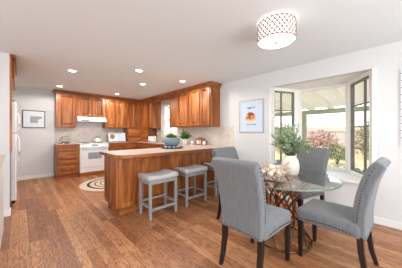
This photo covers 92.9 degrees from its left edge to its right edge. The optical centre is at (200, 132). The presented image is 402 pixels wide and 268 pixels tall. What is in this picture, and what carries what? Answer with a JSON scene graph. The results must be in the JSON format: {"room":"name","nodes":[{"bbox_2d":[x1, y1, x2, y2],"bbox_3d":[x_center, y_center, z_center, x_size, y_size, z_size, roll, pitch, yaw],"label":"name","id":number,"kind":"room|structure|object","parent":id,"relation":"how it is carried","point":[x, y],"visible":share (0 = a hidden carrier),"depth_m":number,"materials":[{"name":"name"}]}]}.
{"room":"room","nodes":[
{"label":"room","id":0,"kind":"room"},
{"bbox_2d":[0,160,3,247],"bbox_3d":[-2.066,0.768,1.879,0.115,0.920,1.370,0,0,-44],"label":"wall","id":1,"kind":"structure","parent":0,"point":[2,164],"depth_m":2.14,"materials":[{"name":"paint"}]},
{"bbox_2d":[0,154,5,165],"bbox_3d":[-2.069,0.293,1.875,0.165,0.030,1.430,0,0,-44],"label":"countertop","id":2,"kind":"structure","parent":1,"relation":"on","point":[2,156],"depth_m":2.12,"materials":[{"name":"stone"}]},
{"bbox_2d":[0,52,9,210],"bbox_3d":[-3.767,0.034,2.000,2.495,2.388,0.110,0,0,-44],"label":"wall partition","id":3,"kind":"structure","parent":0,"point":[4,57],"depth_m":2.79,"materials":[{"name":"paint"}]},
{"bbox_2d":[4,207,10,216],"bbox_3d":[-3.757,1.182,2.000,2.510,0.092,0.124,0,0,-44],"label":"baseboard","id":4,"kind":"structure","parent":3,"relation":"attached to","point":[6,212],"depth_m":2.80,"materials":[{"name":"white wood"}]},
{"bbox_2d":[9,54,16,150],"bbox_3d":[-3.482,-0.015,3.028,0.805,2.285,1.232,0,0,-44],"label":"surround","id":5,"kind":"object","parent":3,"relation":"attached to","point":[13,67],"visible":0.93,"depth_m":2.83,"materials":[{"name":"brown wood"}]},
{"bbox_2d":[12,87,124,176],"bbox_3d":[-3.789,0.034,5.817,4.464,2.388,0.120,0,0,-44],"label":"wall","id":6,"kind":"structure","parent":0,"point":[36,144],"depth_m":5.13,"materials":[{"name":"paint"}]},
{"bbox_2d":[22,110,44,127],"bbox_3d":[-4.447,-0.354,5.090,0.456,0.461,0.025,0,0,-44],"label":"framed picture","id":7,"kind":"object","parent":6,"relation":"attached to","point":[30,118],"visible":1,"depth_m":5.08,"materials":[{"name":"paper"}]},
{"bbox_2d":[30,116,41,122],"bbox_3d":[-4.412,-0.342,5.121,0.250,0.180,0.003,0,0,-44],"label":"print","id":8,"kind":"object","parent":7,"relation":"attached to","point":[33,119],"depth_m":5.11,"materials":[{"name":"grey paper"}]},
{"bbox_2d":[17,173,53,180],"bbox_3d":[-4.701,1.182,4.858,1.580,0.092,0.014,0,0,-44],"label":"baseboard","id":9,"kind":"structure","parent":6,"relation":"attached to","point":[48,174],"depth_m":5.10,"materials":[{"name":"white wood"}]},
{"bbox_2d":[55,93,76,127],"bbox_3d":[-3.834,-0.615,5.426,0.475,0.945,0.378,0,0,-44],"label":"upper cabinet","id":10,"kind":"object","parent":6,"relation":"attached to","point":[65,105],"visible":0.99,"depth_m":5.30,"materials":[{"name":"brown wood"}]},
{"bbox_2d":[52,81,221,102],"bbox_3d":[-1.692,-1.107,5.703,4.749,0.100,2.071,0,0,11],"label":"crown molding","id":11,"kind":"structure","parent":10,"relation":"attached to","point":[209,83],"depth_m":5.45,"materials":[{"name":"brown wood"}]},
{"bbox_2d":[55,128,123,143],"bbox_3d":[-3.135,0.087,6.349,2.761,0.456,0.009,0,0,-44],"label":"tile backsplash","id":12,"kind":"structure","parent":6,"relation":"attached to","point":[76,135],"depth_m":5.88,"materials":[{"name":"beige tile"}]},
{"bbox_2d":[77,96,104,117],"bbox_3d":[-3.384,-0.774,5.853,0.760,0.625,0.378,0,0,-44],"label":"upper cabinet","id":13,"kind":"object","parent":6,"relation":"attached to","point":[86,106],"visible":0.96,"depth_m":5.71,"materials":[{"name":"brown wood"}]},
{"bbox_2d":[77,116,106,122],"bbox_3d":[-3.355,-0.386,5.822,0.760,0.148,0.461,0,0,-44],"label":"range hood","id":14,"kind":"object","parent":13,"relation":"attached to","point":[79,119],"visible":0.84,"depth_m":5.67,"materials":[{"name":"white metal"}]},
{"bbox_2d":[102,99,129,127],"bbox_3d":[-2.820,-0.615,6.389,0.790,0.945,0.378,0,0,-44],"label":"upper cabinet","id":15,"kind":"object","parent":6,"relation":"attached to","point":[117,112],"visible":0.98,"depth_m":6.25,"materials":[{"name":"brown wood"}]},
{"bbox_2d":[130,102,140,128],"bbox_3d":[-2.266,-0.615,6.916,0.734,0.945,0.378,0,0,-44],"label":"upper cabinet","id":16,"kind":"object","parent":6,"relation":"attached to","point":[135,107],"visible":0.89,"depth_m":6.68,"materials":[{"name":"brown wood"}]},
{"bbox_2d":[0,0,401,99],"bbox_3d":[-1.387,-1.210,2.108,6.334,0.100,8.807,0,0,-44],"label":"ceiling","id":17,"kind":"structure","parent":0,"point":[196,42],"depth_m":2.38,"materials":[{"name":"paint"}]},
{"bbox_2d":[257,13,295,49],"bbox_3d":[0.794,-1.048,2.017,0.383,0.222,0.383,0,0,-44],"label":"drum light","id":18,"kind":"object","parent":17,"relation":"attached to","point":[277,31],"visible":1,"depth_m":1.89,"materials":[{"name":"white fabric"}]},
{"bbox_2d":[258,33,295,48],"bbox_3d":[0.794,-0.959,2.017,0.370,0.006,0.370,0,0,-44],"label":"diffuser","id":19,"kind":"object","parent":18,"relation":"attached to","point":[268,40],"depth_m":1.99,"materials":[{"name":"white plastic"}]},
{"bbox_2d":[0,173,401,267],"bbox_3d":[-1.389,1.288,2.023,6.215,0.120,8.687,0,0,-44],"label":"floor","id":20,"kind":"structure","parent":0,"point":[53,222],"depth_m":2.19,"materials":[{"name":"brown wood"}]},
{"bbox_2d":[10,100,19,203],"bbox_3d":[-3.598,0.345,3.216,0.816,1.766,0.780,0,0,-44],"label":"refrigerator","id":21,"kind":"object","parent":20,"relation":"on","point":[13,154],"visible":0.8,"depth_m":3.16,"materials":[{"name":"white metal"}]},
{"bbox_2d":[54,145,78,178],"bbox_3d":[-3.738,0.794,5.316,0.506,0.868,0.647,0,0,-44],"label":"base cabinet","id":22,"kind":"object","parent":20,"relation":"on","point":[66,158],"visible":0.99,"depth_m":5.10,"materials":[{"name":"brown wood"}]},
{"bbox_2d":[54,143,79,146],"bbox_3d":[-3.751,0.339,5.319,0.523,0.047,0.649,0,0,-44],"label":"countertop","id":23,"kind":"structure","parent":22,"relation":"on","point":[60,144],"depth_m":5.10,"materials":[{"name":"stone"}]},
{"bbox_2d":[79,177,103,191],"bbox_3d":[-2.058,1.221,4.777,1.680,0.012,1.560,0,0,-44],"label":"oval rug","id":24,"kind":"object","parent":20,"relation":"on","point":[96,185],"visible":0.32,"depth_m":4.39,"materials":[{"name":"beige fabric"}]},
{"bbox_2d":[77,142,108,176],"bbox_3d":[-3.268,0.764,5.744,0.756,0.927,0.681,0,0,-44],"label":"range","id":25,"kind":"object","parent":20,"relation":"on","point":[91,162],"visible":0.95,"depth_m":5.48,"materials":[{"name":"white metal"}]},
{"bbox_2d":[77,142,105,143],"bbox_3d":[-3.287,0.322,5.764,0.756,0.018,0.625,0,0,-44],"label":"cooktop","id":26,"kind":"object","parent":25,"relation":"in","point":[82,142],"depth_m":5.68,"materials":[{"name":"white metal"}]},
{"bbox_2d":[92,136,100,141],"bbox_3d":[-3.246,0.208,5.979,0.233,0.181,0.200,0,0,-7],"label":"kettle","id":27,"kind":"object","parent":25,"relation":"on","point":[95,139],"visible":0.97,"depth_m":5.91,"materials":[{"name":"beige ceramic"}]},
{"bbox_2d":[108,143,135,150],"bbox_3d":[-2.679,0.794,6.323,0.880,0.868,0.647,0,0,-44],"label":"base cabinet","id":28,"kind":"object","parent":20,"relation":"on","point":[111,147],"visible":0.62,"depth_m":6.07,"materials":[{"name":"brown wood"}]},
{"bbox_2d":[136,143,151,148],"bbox_3d":[-1.818,0.794,6.484,0.679,0.868,1.620,0,0,-44],"label":"base cabinet","id":29,"kind":"object","parent":20,"relation":"on","point":[138,146],"visible":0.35,"depth_m":6.07,"materials":[{"name":"brown wood"}]},
{"bbox_2d":[138,169,177,220],"bbox_3d":[-0.654,0.914,2.931,0.506,0.627,0.364,0,0,-44],"label":"counter stool","id":30,"kind":"object","parent":20,"relation":"on","point":[164,176],"visible":1,"depth_m":2.87,"materials":[{"name":"grey fabric"}]},
{"bbox_2d":[138,169,177,181],"bbox_3d":[-0.654,0.642,2.931,0.506,0.082,0.364,0,0,-44],"label":"cushion","id":31,"kind":"object","parent":30,"relation":"on","point":[165,174],"depth_m":2.83,"materials":[{"name":"grey fabric"}]},
{"bbox_2d":[104,151,217,214],"bbox_3d":[-0.528,0.794,3.837,2.458,0.868,0.590,0,0,-44],"label":"base cabinet","id":32,"kind":"object","parent":20,"relation":"on","point":[121,180],"visible":0.56,"depth_m":3.11,"materials":[{"name":"brown wood"}]},
{"bbox_2d":[99,141,232,158],"bbox_3d":[-1.611,0.340,4.931,2.523,0.049,4.161,0,0,-44],"label":"countertop","id":33,"kind":"structure","parent":32,"relation":"on","point":[187,148],"depth_m":3.35,"materials":[{"name":"stone"}]},
{"bbox_2d":[108,133,125,141],"bbox_3d":[-2.791,0.165,6.341,0.533,0.300,0.160,0,0,-40],"label":"cookbook stand","id":34,"kind":"object","parent":33,"relation":"on","point":[113,137],"visible":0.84,"depth_m":6.33,"materials":[{"name":"white paper"}]},
{"bbox_2d":[117,134,123,140],"bbox_3d":[-2.682,0.155,6.398,0.218,0.220,0.066,0,0,-34],"label":"picture","id":35,"kind":"object","parent":34,"relation":"attached to","point":[120,137],"depth_m":6.39},
{"bbox_2d":[123,128,156,141],"bbox_3d":[-2.137,0.088,6.698,0.832,0.452,0.855,0,0,-44],"label":"appliance garage","id":36,"kind":"object","parent":33,"relation":"on","point":[131,135],"visible":0.98,"depth_m":6.61,"materials":[{"name":"brown wood"}]},
{"bbox_2d":[148,136,155,141],"bbox_3d":[-1.617,0.213,6.345,0.160,0.183,0.295,0,0,-44],"label":"toaster","id":37,"kind":"object","parent":33,"relation":"on","point":[150,138],"visible":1,"depth_m":6.26,"materials":[{"name":"white plastic"}]},
{"bbox_2d":[178,129,191,143],"bbox_3d":[-0.429,0.112,5.142,0.364,0.406,0.422,0,0,-14],"label":"potted herb","id":38,"kind":"object","parent":33,"relation":"on","point":[184,136],"visible":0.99,"depth_m":5.04,"materials":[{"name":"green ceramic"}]},
{"bbox_2d":[195,137,204,144],"bbox_3d":[-0.018,0.215,4.895,0.140,0.200,0.240,0,0,-44],"label":"box","id":39,"kind":"object","parent":33,"relation":"on","point":[198,140],"visible":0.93,"depth_m":4.84,"materials":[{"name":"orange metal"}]},
{"bbox_3d":[-0.582,0.303,3.834,0.440,0.022,0.440,0,0,-44],"label":"round tray","id":40,"kind":"object","parent":33,"relation":"on","visible":0},
{"bbox_2d":[164,133,179,147],"bbox_3d":[-0.582,0.149,3.834,0.336,0.299,0.336,0,0,-44],"label":"succulent bowl","id":41,"kind":"object","parent":40,"relation":"on","point":[171,140],"visible":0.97,"depth_m":3.72,"materials":[{"name":"blue ceramic"}]},
{"bbox_2d":[174,164,207,206],"bbox_3d":[-0.179,0.914,3.410,0.506,0.627,0.364,0,0,-44],"label":"counter stool","id":42,"kind":"object","parent":20,"relation":"on","point":[193,170],"visible":0.88,"depth_m":3.33,"materials":[{"name":"grey fabric"}]},
{"bbox_2d":[174,164,207,173],"bbox_3d":[-0.179,0.642,3.410,0.506,0.082,0.364,0,0,-44],"label":"cushion","id":43,"kind":"object","parent":42,"relation":"on","point":[195,168],"depth_m":3.31,"materials":[{"name":"grey fabric"}]},
{"bbox_2d":[203,162,217,196],"bbox_3d":[0.340,0.914,3.924,0.506,0.627,0.364,0,0,-44],"label":"counter stool","id":44,"kind":"object","parent":20,"relation":"on","point":[209,165],"visible":0.15,"depth_m":3.72,"materials":[{"name":"grey fabric"}]},
{"bbox_2d":[203,162,213,167],"bbox_3d":[0.340,0.642,3.924,0.506,0.082,0.364,0,0,-44],"label":"cushion","id":45,"kind":"object","parent":44,"relation":"on","point":[209,165],"depth_m":3.76,"materials":[{"name":"grey fabric"}]},
{"bbox_2d":[212,147,267,218],"bbox_3d":[0.535,0.726,2.668,0.472,1.003,0.648,0,0,-42],"label":"dining chair","id":46,"kind":"object","parent":20,"relation":"on","point":[227,152],"visible":0.29,"depth_m":2.74,"materials":[{"name":"grey fabric"}]},
{"bbox_2d":[212,157,291,267],"bbox_3d":[0.486,0.726,1.795,0.648,1.003,0.472,0,0,-42],"label":"dining chair","id":47,"kind":"object","parent":20,"relation":"on","point":[245,209],"visible":1,"depth_m":1.61,"materials":[{"name":"fabric"}]},
{"bbox_2d":[274,147,330,207],"bbox_3d":[1.471,0.726,2.791,0.648,1.003,0.472,0,0,-27],"label":"dining chair","id":48,"kind":"object","parent":20,"relation":"on","point":[316,160],"visible":0.59,"depth_m":2.72,"materials":[{"name":"grey fabric"}]},
{"bbox_2d":[264,167,342,253],"bbox_3d":[0.948,0.867,2.247,1.154,0.722,1.154,0,0,14],"label":"dining table","id":49,"kind":"object","parent":20,"relation":"on","point":[302,173],"visible":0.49,"depth_m":2.10,"materials":[{"name":"clear glass"}]},
{"bbox_2d":[258,161,292,179],"bbox_3d":[0.782,0.407,2.112,0.414,0.181,0.403,0,0,18],"label":"flowers","id":50,"kind":"object","parent":49,"relation":"on","point":[280,169],"visible":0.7,"depth_m":2.03,"materials":[{"name":"beige plant"}]},
{"bbox_2d":[271,123,315,175],"bbox_3d":[1.073,0.187,2.261,0.492,0.638,0.578,0,0,23],"label":"vase","id":51,"kind":"object","parent":49,"relation":"on","point":[292,145],"visible":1,"depth_m":2.21,"materials":[{"name":"beige ceramic"}]},
{"bbox_2d":[297,157,390,267],"bbox_3d":[1.333,0.726,1.818,0.472,1.003,0.648,0,0,-42],"label":"dining chair","id":52,"kind":"object","parent":20,"relation":"on","point":[357,221],"visible":1,"depth_m":1.64,"materials":[{"name":"grey fabric"}]},
{"bbox_2d":[155,41,401,222],"bbox_3d":[0.855,0.034,4.240,0.146,2.388,8.807,0,0,-44],"label":"wall","id":53,"kind":"structure","parent":0,"point":[387,58],"depth_m":2.80,"materials":[{"name":"paint"}]},
{"bbox_2d":[141,100,160,128],"bbox_3d":[-1.759,-0.615,6.641,0.378,0.945,0.817,0,0,-44],"label":"upper cabinet","id":54,"kind":"object","parent":53,"relation":"attached to","point":[150,111],"visible":0.98,"depth_m":6.41,"materials":[{"name":"brown wood"}]},
{"bbox_2d":[153,96,168,102],"bbox_3d":[-1.243,-1.008,5.916,0.022,0.093,0.945,0,0,-44],"label":"window valance","id":55,"kind":"object","parent":54,"relation":"attached to","point":[164,98],"visible":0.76,"depth_m":5.87,"materials":[{"name":"brown wood"}]},
{"bbox_2d":[163,103,171,135],"bbox_3d":[-0.972,-0.412,6.195,0.080,1.080,0.880,0,0,-44],"label":"window","id":56,"kind":"structure","parent":53,"relation":"in","point":[164,105],"depth_m":6.45,"materials":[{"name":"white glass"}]},
{"bbox_2d":[161,101,177,137],"bbox_3d":[-1.034,-0.442,6.137,0.030,1.220,0.920,0,0,-44],"label":"trim","id":57,"kind":"structure","parent":53,"relation":"attached to","point":[161,101],"depth_m":6.46,"materials":[{"name":"white wood"}]},
{"bbox_2d":[169,91,188,127],"bbox_3d":[-0.512,-0.615,5.330,0.378,0.945,0.905,0,0,-44],"label":"upper cabinet","id":58,"kind":"object","parent":53,"relation":"attached to","point":[178,103],"visible":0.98,"depth_m":5.19,"materials":[{"name":"brown wood"}]},
{"bbox_2d":[156,126,233,146],"bbox_3d":[-0.698,0.087,5.798,0.009,0.456,4.166,0,0,-44],"label":"tile backsplash","id":59,"kind":"structure","parent":53,"relation":"attached to","point":[220,136],"depth_m":4.78,"materials":[{"name":"beige tile"}]},
{"bbox_2d":[189,86,219,126],"bbox_3d":[0.062,-0.615,4.726,0.378,0.945,0.755,0,0,-44],"label":"upper cabinet","id":60,"kind":"object","parent":53,"relation":"attached to","point":[204,103],"visible":1,"depth_m":4.52,"materials":[{"name":"brown wood"}]},
{"bbox_2d":[239,98,263,131],"bbox_3d":[1.034,-0.338,3.965,0.022,0.668,0.562,0,0,-44],"label":"framed picture","id":61,"kind":"object","parent":53,"relation":"attached to","point":[251,112],"visible":1,"depth_m":3.95,"materials":[{"name":"white paper"}]},
{"bbox_2d":[277,72,364,89],"bbox_3d":[2.156,-0.932,3.436,0.660,0.120,1.600,0,0,-44],"label":"ceiling","id":62,"kind":"structure","parent":53,"relation":"attached to","point":[340,79],"depth_m":3.33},
{"bbox_2d":[269,68,375,164],"bbox_3d":[1.839,-0.095,3.128,0.012,1.555,1.520,0,0,-44],"label":"trim","id":63,"kind":"structure","parent":53,"relation":"attached to","point":[373,69],"depth_m":2.59,"materials":[{"name":"white wood"}]},
{"bbox_2d":[268,191,401,229],"bbox_3d":[2.162,1.182,2.787,0.014,0.092,4.660,0,0,-44],"label":"baseboard","id":64,"kind":"structure","parent":53,"relation":"attached to","point":[381,221],"depth_m":2.51,"materials":[{"name":"white wood"}]},
{"bbox_3d":[2.156,1.101,3.436,0.660,0.755,1.600,0,0,-44],"label":"wall","id":65,"kind":"structure","parent":0,"visible":0},
{"bbox_2d":[273,87,298,166],"bbox_3d":[1.690,-0.095,3.817,0.647,1.555,0.080,0,0,-19],"label":"window","id":66,"kind":"structure","parent":65,"relation":"in","point":[294,93],"depth_m":3.79,"materials":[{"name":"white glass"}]},
{"bbox_2d":[299,90,299,134],"bbox_3d":[1.997,-0.095,3.933,0.085,1.555,0.090,0,0,-44],"label":"trim","id":67,"kind":"structure","parent":65,"relation":"attached to","point":[299,90],"depth_m":3.87,"materials":[{"name":"white wood"}]},
{"bbox_2d":[300,83,345,171],"bbox_3d":[2.299,-0.095,3.634,0.080,1.555,0.840,0,0,-44],"label":"window","id":68,"kind":"structure","parent":65,"relation":"in","point":[340,84],"depth_m":3.52,"materials":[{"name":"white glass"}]},
{"bbox_2d":[326,169,360,183],"bbox_3d":[2.092,0.703,3.376,0.796,0.040,1.540,0,0,-44],"label":"window sill","id":69,"kind":"structure","parent":65,"relation":"on","point":[344,176],"depth_m":2.97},
{"bbox_2d":[346,82,346,171],"bbox_3d":[2.583,-0.095,3.317,0.085,1.555,0.090,0,0,-44],"label":"trim","id":70,"kind":"structure","parent":65,"relation":"attached to","point":[346,82],"depth_m":3.32,"materials":[{"name":"white wood"}]},
{"bbox_2d":[347,70,371,177],"bbox_3d":[2.482,-0.095,2.984,0.080,1.555,0.689,0,0,15],"label":"window","id":71,"kind":"structure","parent":65,"relation":"in","point":[351,84],"depth_m":3.07,"materials":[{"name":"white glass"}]},
{"label":"outside","id":72,"kind":"structure","parent":0,"visible":0},
{"bbox_2d":[275,149,368,170],"bbox_3d":[10.940,1.538,24.197,30.800,0.080,48.000,0,0,-44],"label":"ground","id":73,"kind":"structure","parent":72,"point":[359,159],"depth_m":9.87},
{"bbox_2d":[166,126,368,154],"bbox_3d":[6.219,0.528,16.949,0.090,1.900,44.000,0,0,-44],"label":"fence","id":74,"kind":"object","parent":73,"relation":"on","point":[340,130],"visible":0.02,"depth_m":13.46,"materials":[{"name":"brown wood"}]},
{"bbox_2d":[275,122,290,147],"bbox_3d":[6.039,0.347,14.237,2.262,2.279,2.205,0,0,-44],"label":"shrub","id":75,"kind":"object","parent":73,"relation":"on","point":[276,129],"visible":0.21,"depth_m":14.01,"materials":[{"name":"green plant"}]},
{"bbox_2d":[307,129,341,150],"bbox_3d":[7.766,0.612,12.413,2.142,1.754,2.216,0,0,-44],"label":"shrub","id":76,"kind":"object","parent":73,"relation":"on","point":[330,139],"visible":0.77,"depth_m":12.03,"materials":[{"name":"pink plant"}]},
{"bbox_2d":[324,143,344,163],"bbox_3d":[6.313,0.971,8.969,1.126,1.033,1.106,0,0,-44],"label":"shrub","id":77,"kind":"object","parent":73,"relation":"on","point":[334,151],"visible":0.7,"depth_m":8.76,"materials":[{"name":"green plant"}]},
{"bbox_2d":[355,119,368,153],"bbox_3d":[9.483,0.293,10.603,2.382,2.387,2.149,0,0,-44],"label":"shrub","id":78,"kind":"object","parent":73,"relation":"on","point":[358,142],"visible":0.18,"depth_m":10.71,"materials":[{"name":"green plant"}]},
{"bbox_2d":[360,141,368,159],"bbox_3d":[7.893,0.820,8.496,1.148,1.331,1.098,0,0,20],"label":"shrub","id":79,"kind":"object","parent":73,"relation":"on","point":[367,141],"visible":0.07,"depth_m":8.81,"materials":[{"name":"green plant"}]},
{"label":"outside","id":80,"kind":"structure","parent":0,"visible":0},
{"bbox_3d":[1.888,1.528,7.313,5.586,0.100,24.000,0,0,-44],"label":"ground","id":81,"kind":"structure","parent":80,"visible":0},
{"bbox_2d":[166,79,368,140],"bbox_3d":[2.825,0.096,6.135,3.850,2.765,11.000,0,0,-44],"label":"patio cover","id":82,"kind":"object","parent":81,"relation":"on","point":[328,98],"visible":0.16,"depth_m":6.13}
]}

